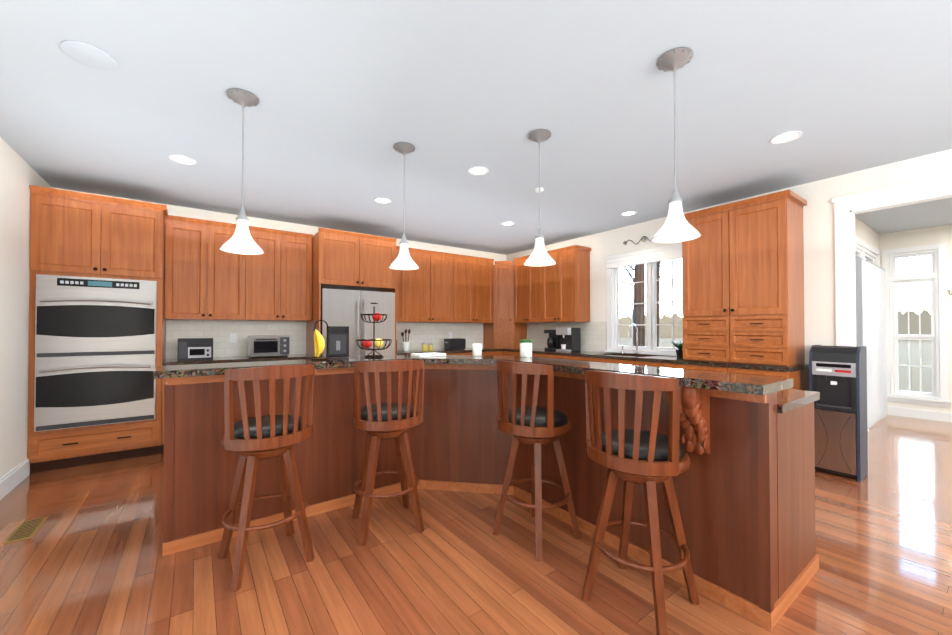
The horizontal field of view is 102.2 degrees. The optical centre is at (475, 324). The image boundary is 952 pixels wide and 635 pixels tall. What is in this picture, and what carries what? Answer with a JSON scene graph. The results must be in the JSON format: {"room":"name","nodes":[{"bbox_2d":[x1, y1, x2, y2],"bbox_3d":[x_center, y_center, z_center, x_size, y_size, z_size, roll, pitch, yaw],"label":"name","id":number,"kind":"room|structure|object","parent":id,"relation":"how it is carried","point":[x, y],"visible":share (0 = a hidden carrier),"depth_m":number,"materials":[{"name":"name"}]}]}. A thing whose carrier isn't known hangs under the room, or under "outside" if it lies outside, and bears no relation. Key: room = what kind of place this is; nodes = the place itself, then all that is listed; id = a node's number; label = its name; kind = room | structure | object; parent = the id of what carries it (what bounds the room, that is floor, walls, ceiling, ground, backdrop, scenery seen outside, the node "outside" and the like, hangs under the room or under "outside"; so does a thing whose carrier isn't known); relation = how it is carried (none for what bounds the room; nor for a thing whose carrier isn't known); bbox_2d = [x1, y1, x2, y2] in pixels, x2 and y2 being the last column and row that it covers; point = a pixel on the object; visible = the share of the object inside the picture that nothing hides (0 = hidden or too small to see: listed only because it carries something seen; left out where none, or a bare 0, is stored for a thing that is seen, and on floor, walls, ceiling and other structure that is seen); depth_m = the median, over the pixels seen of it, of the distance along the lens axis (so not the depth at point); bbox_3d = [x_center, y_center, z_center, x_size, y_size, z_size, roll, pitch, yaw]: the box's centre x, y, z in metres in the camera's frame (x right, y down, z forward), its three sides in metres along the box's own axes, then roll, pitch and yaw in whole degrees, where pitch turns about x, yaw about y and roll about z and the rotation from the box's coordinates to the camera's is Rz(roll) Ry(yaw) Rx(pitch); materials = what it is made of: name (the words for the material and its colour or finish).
{"room":"kitchen","nodes":[
{"label":"kitchen","id":0,"kind":"room"},
{"bbox_2d":[0,137,51,477],"bbox_3d":[-1.588,-0.075,0.036,0.120,2.740,9.740,0,-1,-36],"label":"wall","id":1,"kind":"structure","parent":0,"point":[19,175],"depth_m":3.14,"materials":[{"name":"beige paint"}]},
{"bbox_2d":[0,458,29,499],"bbox_3d":[-1.351,1.217,-0.189,0.016,0.150,8.880,0,-1,-36],"label":"baseboard","id":2,"kind":"structure","parent":1,"relation":"attached to","point":[12,479],"depth_m":3.12,"materials":[{"name":"white wood"}]},
{"bbox_2d":[230,333,236,342],"bbox_3d":[-3.049,0.171,4.828,0.070,0.115,0.007,0,-1,-36],"label":"outlet","id":3,"kind":"object","parent":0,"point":[233,337],"depth_m":4.83,"materials":[{"name":"white plastic"}]},
{"bbox_2d":[52,187,506,264],"bbox_3d":[-1.856,-0.010,5.791,6.220,2.740,0.120,0,-1,-36],"label":"wall","id":4,"kind":"structure","parent":0,"point":[173,210],"depth_m":5.16,"materials":[{"name":"beige paint"}]},
{"bbox_2d":[164,215,312,320],"bbox_3d":[-2.865,-0.619,4.751,1.514,1.135,0.381,0,-1,-36],"label":"wall cabinet","id":5,"kind":"object","parent":4,"relation":"attached to","point":[206,278],"visible":0.98,"depth_m":4.55,"materials":[{"name":"brown wood"}]},
{"bbox_2d":[395,246,493,322],"bbox_3d":[-0.591,-0.601,6.405,2.014,1.135,0.381,0,-1,-36],"label":"wall cabinet","id":6,"kind":"object","parent":4,"relation":"attached to","point":[439,287],"visible":0.71,"depth_m":6.29,"materials":[{"name":"brown wood"}]},
{"bbox_2d":[483,261,526,347],"bbox_3d":[0.531,-0.351,7.085,0.598,1.548,0.598,0,-1,-36],"label":"cabinet","id":7,"kind":"object","parent":4,"relation":"attached to","point":[503,330],"visible":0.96,"depth_m":6.86,"materials":[{"name":"brown wood"}]},
{"bbox_2d":[0,415,951,634],"bbox_3d":[2.362,1.377,2.895,9.890,0.100,9.740,0,-1,-36],"label":"floor","id":8,"kind":"structure","parent":0,"point":[87,558],"depth_m":2.06,"materials":[{"name":"brown wood"}]},
{"bbox_2d":[3,517,47,543],"bbox_3d":[-2.891,1.318,2.474,0.120,0.008,0.320,0,-1,-36],"label":"floor vent","id":9,"kind":"object","parent":8,"relation":"in","point":[27,529],"visible":1,"depth_m":2.45,"materials":[{"name":"gold metal"}]},
{"bbox_2d":[27,185,167,472],"bbox_3d":[-3.735,0.056,3.894,0.946,2.565,0.723,0,-1,-36],"label":"tall cabinet","id":10,"kind":"object","parent":8,"relation":"on","point":[97,339],"visible":1,"depth_m":3.63,"materials":[{"name":"brown wood"}]},
{"bbox_2d":[161,360,279,452],"bbox_3d":[-2.974,0.890,4.508,1.071,0.910,0.618,0,-1,-36],"label":"base cabinet","id":11,"kind":"object","parent":8,"relation":"on","point":[164,380],"depth_m":3.96,"materials":[{"name":"brown wood"}]},
{"bbox_2d":[162,352,316,363],"bbox_3d":[-2.791,0.417,4.640,1.516,0.040,0.628,0,-1,-36],"label":"countertop","id":12,"kind":"structure","parent":11,"relation":"on","point":[293,355],"depth_m":4.47,"materials":[{"name":"grey stone"}]},
{"bbox_2d":[177,338,212,359],"bbox_3d":[-3.164,0.275,4.340,0.320,0.235,0.240,0,-1,-36],"label":"microwave oven","id":13,"kind":"object","parent":12,"relation":"on","point":[195,348],"visible":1,"depth_m":4.26,"materials":[{"name":"silver plastic"}]},
{"bbox_2d":[247,335,289,357],"bbox_3d":[-2.570,0.267,4.772,0.430,0.260,0.362,0,-1,-36],"label":"toaster oven","id":14,"kind":"object","parent":12,"relation":"on","point":[267,345],"visible":1,"depth_m":4.66,"materials":[{"name":"silver metal"}]},
{"bbox_2d":[218,365,314,590],"bbox_3d":[-1.166,0.769,2.161,0.454,1.106,0.467,0,-1,-36],"label":"bar stool","id":15,"kind":"object","parent":8,"relation":"on","point":[253,441],"visible":1,"depth_m":2.02,"materials":[{"name":"brown wood"}]},
{"bbox_2d":[306,227,396,356],"bbox_3d":[-1.737,0.073,5.372,1.040,2.565,0.691,0,-1,-36],"label":"cabinet","id":16,"kind":"object","parent":8,"relation":"on","point":[345,260],"visible":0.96,"depth_m":5.09,"materials":[{"name":"brown wood"}]},
{"bbox_2d":[320,288,394,357],"bbox_3d":[-1.710,0.455,5.330,0.970,1.800,0.767,0,-1,-36],"label":"fridge","id":17,"kind":"object","parent":8,"relation":"on","point":[342,310],"visible":0.48,"depth_m":5.01,"materials":[{"name":"grey metal"}]},
{"bbox_2d":[352,360,423,545],"bbox_3d":[-0.589,0.773,2.541,0.477,1.106,0.482,0,-1,-36],"label":"bar stool","id":18,"kind":"object","parent":8,"relation":"on","point":[378,421],"visible":1,"depth_m":2.39,"materials":[{"name":"brown wood"}]},
{"bbox_2d":[413,352,448,354],"bbox_3d":[-0.909,0.907,6.010,1.054,0.910,0.618,0,-1,-36],"label":"base cabinet","id":19,"kind":"object","parent":8,"relation":"on","point":[447,353],"depth_m":5.80,"materials":[{"name":"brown wood"}]},
{"bbox_2d":[449,352,500,355],"bbox_3d":[-0.123,0.913,6.539,1.084,0.910,0.689,0,-1,-36],"label":"base cabinet","id":20,"kind":"object","parent":8,"relation":"on","point":[450,353],"depth_m":6.37,"materials":[{"name":"brown wood"}]},
{"bbox_2d":[157,357,819,629],"bbox_3d":[-0.175,0.803,2.427,2.879,1.038,2.946,0,-1,-36],"label":"kitchen island","id":21,"kind":"object","parent":8,"relation":"on","point":[744,485],"depth_m":2.28,"materials":[{"name":"brown wood"}]},
{"bbox_2d":[153,355,408,378],"bbox_3d":[-1.129,0.305,2.673,1.690,0.100,0.370,0,-1,-36],"label":"island countertop","id":22,"kind":"structure","parent":21,"relation":"on","point":[168,369],"depth_m":2.41,"materials":[{"name":"stone"}]},
{"bbox_2d":[311,320,330,359],"bbox_3d":[-1.130,0.110,2.804,0.140,0.290,0.148,0,-1,-36],"label":"stand","id":23,"kind":"object","parent":22,"relation":"on","point":[319,344],"visible":1,"depth_m":2.78,"materials":[{"name":"yellow food"}]},
{"bbox_2d":[356,303,391,356],"bbox_3d":[-0.807,0.043,3.041,0.279,0.428,0.279,0,-1,-36],"label":"fruit basket","id":24,"kind":"object","parent":22,"relation":"on","point":[378,343],"visible":1,"depth_m":3.02,"materials":[{"name":"brown metal"}]},
{"bbox_2d":[409,355,792,394],"bbox_3d":[0.379,0.302,2.485,0.833,0.100,2.450,0,-1,-36],"label":"island countertop","id":25,"kind":"structure","parent":21,"relation":"on","point":[766,385],"depth_m":2.02,"materials":[{"name":"stone"}]},
{"bbox_2d":[411,352,445,356],"bbox_3d":[-0.389,0.248,3.144,0.240,0.022,0.160,0,-1,-36],"label":"serving tray","id":26,"kind":"object","parent":25,"relation":"on","point":[434,354],"visible":1,"depth_m":3.09,"materials":[{"name":"white"}]},
{"bbox_2d":[473,344,481,355],"bbox_3d":[0.009,0.203,3.175,0.076,0.112,0.075,0,-1,-36],"label":"candle jar","id":27,"kind":"object","parent":25,"relation":"on","point":[477,349],"visible":1,"depth_m":3.14,"materials":[{"name":"white"}]},
{"bbox_2d":[520,339,531,357],"bbox_3d":[0.393,0.187,3.022,0.099,0.141,0.097,0,-1,-36],"label":"candle jar","id":28,"kind":"object","parent":25,"relation":"on","point":[525,348],"visible":1,"depth_m":2.98,"materials":[{"name":"white"}]},
{"bbox_2d":[501,352,548,357],"bbox_3d":[0.987,0.911,6.366,0.689,0.910,1.078,0,-1,-36],"label":"base cabinet","id":29,"kind":"object","parent":8,"relation":"on","point":[534,354],"depth_m":6.03,"materials":[{"name":"brown wood"}]},
{"bbox_2d":[396,348,500,354],"bbox_3d":[-0.276,0.438,6.470,2.614,0.040,0.628,0,-1,-36],"label":"countertop","id":30,"kind":"structure","parent":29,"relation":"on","point":[411,350],"depth_m":6.15,"materials":[{"name":"grey stone"}]},
{"bbox_2d":[401,329,410,350],"bbox_3d":[-1.081,0.240,5.931,0.162,0.341,0.121,0,-1,-36],"label":"utensil crock","id":31,"kind":"object","parent":30,"relation":"on","point":[405,346],"visible":1,"depth_m":5.88,"materials":[{"name":"white ceramic"}]},
{"bbox_2d":[422,343,427,350],"bbox_3d":[-0.801,0.348,5.985,0.093,0.126,0.091,0,-1,-36],"label":"candle jar","id":32,"kind":"object","parent":30,"relation":"on","point":[424,346],"visible":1,"depth_m":5.95,"materials":[{"name":"yellow"}]},
{"bbox_2d":[428,343,432,349],"bbox_3d":[-0.723,0.357,6.116,0.082,0.111,0.081,0,-1,-36],"label":"candle jar","id":33,"kind":"object","parent":30,"relation":"on","point":[430,346],"visible":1,"depth_m":6.08,"materials":[{"name":"yellow"}]},
{"bbox_2d":[444,338,465,349],"bbox_3d":[-0.357,0.325,6.370,0.330,0.182,0.180,0,-1,-36],"label":"toaster","id":34,"kind":"object","parent":30,"relation":"on","point":[455,344],"visible":1,"depth_m":6.30,"materials":[{"name":"black plastic"}]},
{"bbox_2d":[493,360,580,560],"bbox_3d":[0.368,0.772,2.394,0.462,1.106,0.447,0,-1,-36],"label":"bar stool","id":35,"kind":"object","parent":8,"relation":"on","point":[535,427],"visible":1,"depth_m":2.26,"materials":[{"name":"brown wood"}]},
{"bbox_2d":[549,352,592,361],"bbox_3d":[1.588,0.903,5.601,0.617,0.910,1.110,0,-1,-36],"label":"base cabinet","id":36,"kind":"object","parent":8,"relation":"on","point":[551,354],"depth_m":5.41,"materials":[{"name":"brown wood"}]},
{"bbox_2d":[593,356,668,367],"bbox_3d":[2.169,0.894,4.803,0.617,0.910,1.109,0,-1,-36],"label":"base cabinet","id":37,"kind":"object","parent":8,"relation":"on","point":[605,359],"depth_m":4.63,"materials":[{"name":"brown wood"}]},
{"bbox_2d":[581,370,699,634],"bbox_3d":[0.773,0.765,1.824,0.467,1.106,0.454,0,-1,-36],"label":"bar stool","id":38,"kind":"object","parent":8,"relation":"on","point":[650,459],"visible":1,"depth_m":1.70,"materials":[{"name":"brown wood"}]},
{"bbox_2d":[669,364,808,390],"bbox_3d":[2.732,0.885,4.029,0.617,0.910,1.049,0,-1,-36],"label":"base cabinet","id":39,"kind":"object","parent":8,"relation":"on","point":[800,379],"depth_m":3.70,"materials":[{"name":"brown wood"}]},
{"bbox_2d":[501,348,808,371],"bbox_3d":[1.880,0.423,5.196,0.628,0.040,3.970,0,-1,-36],"label":"countertop","id":40,"kind":"structure","parent":39,"relation":"on","point":[616,356],"depth_m":4.55,"materials":[{"name":"grey stone"}]},
{"bbox_2d":[544,328,580,351],"bbox_3d":[1.325,0.231,6.006,0.300,0.360,0.530,0,-1,-36],"label":"coffee machine","id":41,"kind":"object","parent":40,"relation":"on","point":[564,339],"visible":1,"depth_m":5.85,"materials":[{"name":"black plastic"}]},
{"bbox_2d":[621,324,638,353],"bbox_3d":[2.053,0.197,5.250,0.239,0.411,0.266,0,-1,-36],"label":"faucet","id":42,"kind":"object","parent":40,"relation":"on","point":[637,351],"visible":1,"depth_m":5.21,"materials":[{"name":"silver metal"}]},
{"bbox_2d":[672,341,682,356],"bbox_3d":[2.511,0.298,4.715,0.189,0.198,0.175,0,-1,-36],"label":"potted plant","id":43,"kind":"object","parent":40,"relation":"on","point":[679,351],"visible":0.77,"depth_m":4.68,"materials":[{"name":"green plant"}]},
{"bbox_2d":[682,189,806,365],"bbox_3d":[2.769,-0.417,4.047,0.547,1.613,1.000,0,-1,-36],"label":"hutch","id":44,"kind":"object","parent":40,"relation":"on","point":[743,279],"visible":0.92,"depth_m":3.80,"materials":[{"name":"brown wood"}]},
{"bbox_2d":[809,345,867,481],"bbox_3d":[3.262,0.764,3.465,0.311,1.140,0.330,0,-1,-36],"label":"water cooler","id":45,"kind":"object","parent":8,"relation":"on","point":[838,378],"visible":0.96,"depth_m":3.36,"materials":[{"name":"black plastic"}]},
{"bbox_2d":[0,0,951,254],"bbox_3d":[2.362,-1.463,2.927,9.890,0.100,9.740,0,-1,-36],"label":"ceiling","id":46,"kind":"structure","parent":0,"point":[349,94],"depth_m":2.49,"materials":[{"name":"paint"}]},
{"bbox_2d":[60,40,118,70],"bbox_3d":[-2.004,-1.408,1.997,0.216,0.029,0.223,0,-1,-36],"label":"recessed light","id":47,"kind":"object","parent":46,"relation":"in","point":[88,55],"depth_m":2.02,"materials":[{"name":"white plastic"}]},
{"bbox_2d":[169,155,196,164],"bbox_3d":[-2.456,-1.394,3.222,0.182,0.029,0.191,0,-1,-36],"label":"recessed light","id":48,"kind":"object","parent":46,"relation":"in","point":[188,161],"depth_m":3.28,"materials":[{"name":"white plastic"}]},
{"bbox_2d":[219,88,263,254],"bbox_3d":[-1.448,-0.936,2.387,0.238,0.963,0.238,0,-1,-36],"label":"pendant light","id":49,"kind":"object","parent":46,"relation":"hanging from","point":[240,241],"visible":1,"depth_m":2.36,"materials":[{"name":"silver metal"}]},
{"bbox_2d":[389,142,418,269],"bbox_3d":[-0.571,-0.928,3.050,0.238,0.963,0.238,0,-1,-36],"label":"pendant light","id":50,"kind":"object","parent":46,"relation":"hanging from","point":[403,260],"visible":1,"depth_m":3.02,"materials":[{"name":"silver metal"}]},
{"bbox_2d":[468,166,488,174],"bbox_3d":[0.024,-1.391,3.449,0.181,0.029,0.192,0,-1,-36],"label":"recessed light","id":51,"kind":"object","parent":46,"relation":"in","point":[479,170],"depth_m":3.51,"materials":[{"name":"white"}]},
{"bbox_2d":[524,129,555,265],"bbox_3d":[0.472,-0.931,2.857,0.238,0.963,0.238,0,-1,-36],"label":"pendant light","id":52,"kind":"object","parent":46,"relation":"hanging from","point":[539,256],"visible":0.98,"depth_m":2.83,"materials":[{"name":"silver metal"}]},
{"bbox_2d":[651,47,700,242],"bbox_3d":[1.061,-0.940,2.049,0.238,0.963,0.238,0,-1,-36],"label":"pendant light","id":53,"kind":"object","parent":46,"relation":"hanging from","point":[676,227],"visible":1,"depth_m":2.02,"materials":[{"name":"silver metal"}]},
{"bbox_2d":[770,131,802,143],"bbox_3d":[2.297,-1.398,2.846,0.191,0.029,0.180,0,-1,-36],"label":"recessed light","id":54,"kind":"object","parent":46,"relation":"in","point":[789,136],"depth_m":2.90,"materials":[{"name":"white"}]},
{"bbox_2d":[507,149,951,363],"bbox_3d":[3.441,-0.034,3.696,0.120,2.740,9.500,0,-1,-36],"label":"wall","id":55,"kind":"structure","parent":0,"point":[819,268],"depth_m":3.75,"materials":[{"name":"beige paint"}]},
{"bbox_2d":[513,245,590,322],"bbox_3d":[1.207,-0.601,6.343,0.381,1.135,1.396,0,-1,-36],"label":"upper cabinet","id":56,"kind":"object","parent":55,"relation":"attached to","point":[559,291],"visible":0.9,"depth_m":6.02,"materials":[{"name":"brown wood"}]},
{"bbox_2d":[623,236,651,244],"bbox_3d":[2.269,-1.148,5.198,0.010,0.095,0.621,0,-1,-36],"label":"wall decoration","id":57,"kind":"object","parent":55,"relation":"attached to","point":[625,242],"visible":0.67,"depth_m":5.25,"materials":[{"name":"grey metal"}]},
{"bbox_2d":[605,258,682,355],"bbox_3d":[2.349,-0.310,5.162,0.156,1.415,1.330,0,-1,-36],"label":"kitchen window","id":58,"kind":"structure","parent":55,"relation":"in","point":[651,324],"depth_m":5.21,"materials":[{"name":"white wood"}]},
{"bbox_2d":[606,242,681,268],"bbox_3d":[2.287,-0.915,5.124,0.037,0.195,1.250,0,-1,-36],"label":"valance","id":59,"kind":"object","parent":58,"relation":"attached to","point":[657,254],"visible":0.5,"depth_m":5.13,"materials":[{"name":"white fabric"}]},
{"bbox_2d":[832,175,951,346],"bbox_3d":[4.136,0.063,2.730,0.172,2.525,2.350,0,-1,-36],"label":"trim","id":60,"kind":"structure","parent":55,"relation":"attached to","point":[848,208],"depth_m":3.56,"materials":[{"name":"white wood"}]},
{"bbox_2d":[855,217,878,265],"bbox_3d":[4.801,-0.020,4.946,3.550,2.740,0.120,0,-1,-36],"label":"wall","id":61,"kind":"structure","parent":0,"point":[866,233],"depth_m":5.35,"materials":[{"name":"beige paint"}]},
{"bbox_2d":[855,243,876,264],"bbox_3d":[5.290,0.155,5.300,1.796,2.398,0.112,0,-1,-36],"label":"french door","id":62,"kind":"structure","parent":61,"relation":"in","point":[864,253],"depth_m":5.37,"materials":[{"name":"white wood"}]},
{"bbox_2d":[855,235,879,266],"bbox_3d":[5.318,0.114,5.235,1.928,2.480,0.018,0,-1,-36],"label":"door frame","id":63,"kind":"structure","parent":61,"relation":"attached to","point":[866,245],"depth_m":5.36,"materials":[{"name":"white wood"}]},
{"bbox_2d":[855,255,886,428],"bbox_3d":[5.257,0.248,5.125,2.098,2.168,0.084,0,-1,-36],"label":"door","id":64,"kind":"structure","parent":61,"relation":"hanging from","point":[870,308],"depth_m":5.11,"materials":[{"name":"white metal"}]},
{"bbox_2d":[879,224,951,412],"bbox_3d":[7.665,-0.031,3.926,0.120,2.740,4.900,0,-1,-36],"label":"wall","id":65,"kind":"structure","parent":0,"point":[921,237],"depth_m":5.47,"materials":[{"name":"beige paint"}]},
{"bbox_2d":[889,249,939,398],"bbox_3d":[6.423,-0.002,5.632,0.112,2.116,0.476,0,-1,-36],"label":"window","id":66,"kind":"structure","parent":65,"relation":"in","point":[932,277],"depth_m":5.62,"materials":[{"name":"white wood"}]},
{"bbox_2d":[882,243,949,406],"bbox_3d":[6.358,0.007,5.584,0.049,2.280,0.650,0,-1,-36],"label":"window trim","id":67,"kind":"structure","parent":65,"relation":"in","point":[943,401],"depth_m":5.39,"materials":[{"name":"white wood"}]},
{"bbox_2d":[887,406,951,422],"bbox_3d":[7.614,1.273,3.865,0.016,0.130,4.884,0,-1,-36],"label":"baseboard","id":68,"kind":"structure","parent":65,"relation":"attached to","point":[896,411],"depth_m":5.53,"materials":[{"name":"white wood"}]},
{"bbox_2d":[943,280,951,294],"bbox_3d":[6.547,-0.497,5.226,0.161,0.212,0.241,0,-1,-36],"label":"sconce","id":69,"kind":"object","parent":65,"relation":"attached to","point":[948,283],"visible":1,"depth_m":5.26,"materials":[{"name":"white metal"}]},
{"label":"outside","id":70,"kind":"structure","parent":0,"visible":0},
{"bbox_2d":[619,337,931,392],"bbox_3d":[6.768,2.141,41.654,180.000,0.150,180.000,0,-1,-36],"label":"ground","id":71,"kind":"structure","parent":70,"point":[925,346],"depth_m":19.31,"materials":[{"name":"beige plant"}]},
{"bbox_2d":[619,259,681,346],"bbox_3d":[12.540,-6.042,26.688,43.605,15.891,53.845,0,-1,-36],"label":"trunks","id":72,"kind":"object","parent":71,"relation":"on","point":[639,317],"depth_m":12.97,"materials":[{"name":"brown plant"}]},
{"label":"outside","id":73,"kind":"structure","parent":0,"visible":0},
{"bbox_2d":[619,309,935,340],"bbox_3d":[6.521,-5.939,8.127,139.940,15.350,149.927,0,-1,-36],"label":"fence","id":74,"kind":"object","parent":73,"point":[925,315],"depth_m":71.04,"materials":[{"name":"beige wood"}]}
]}

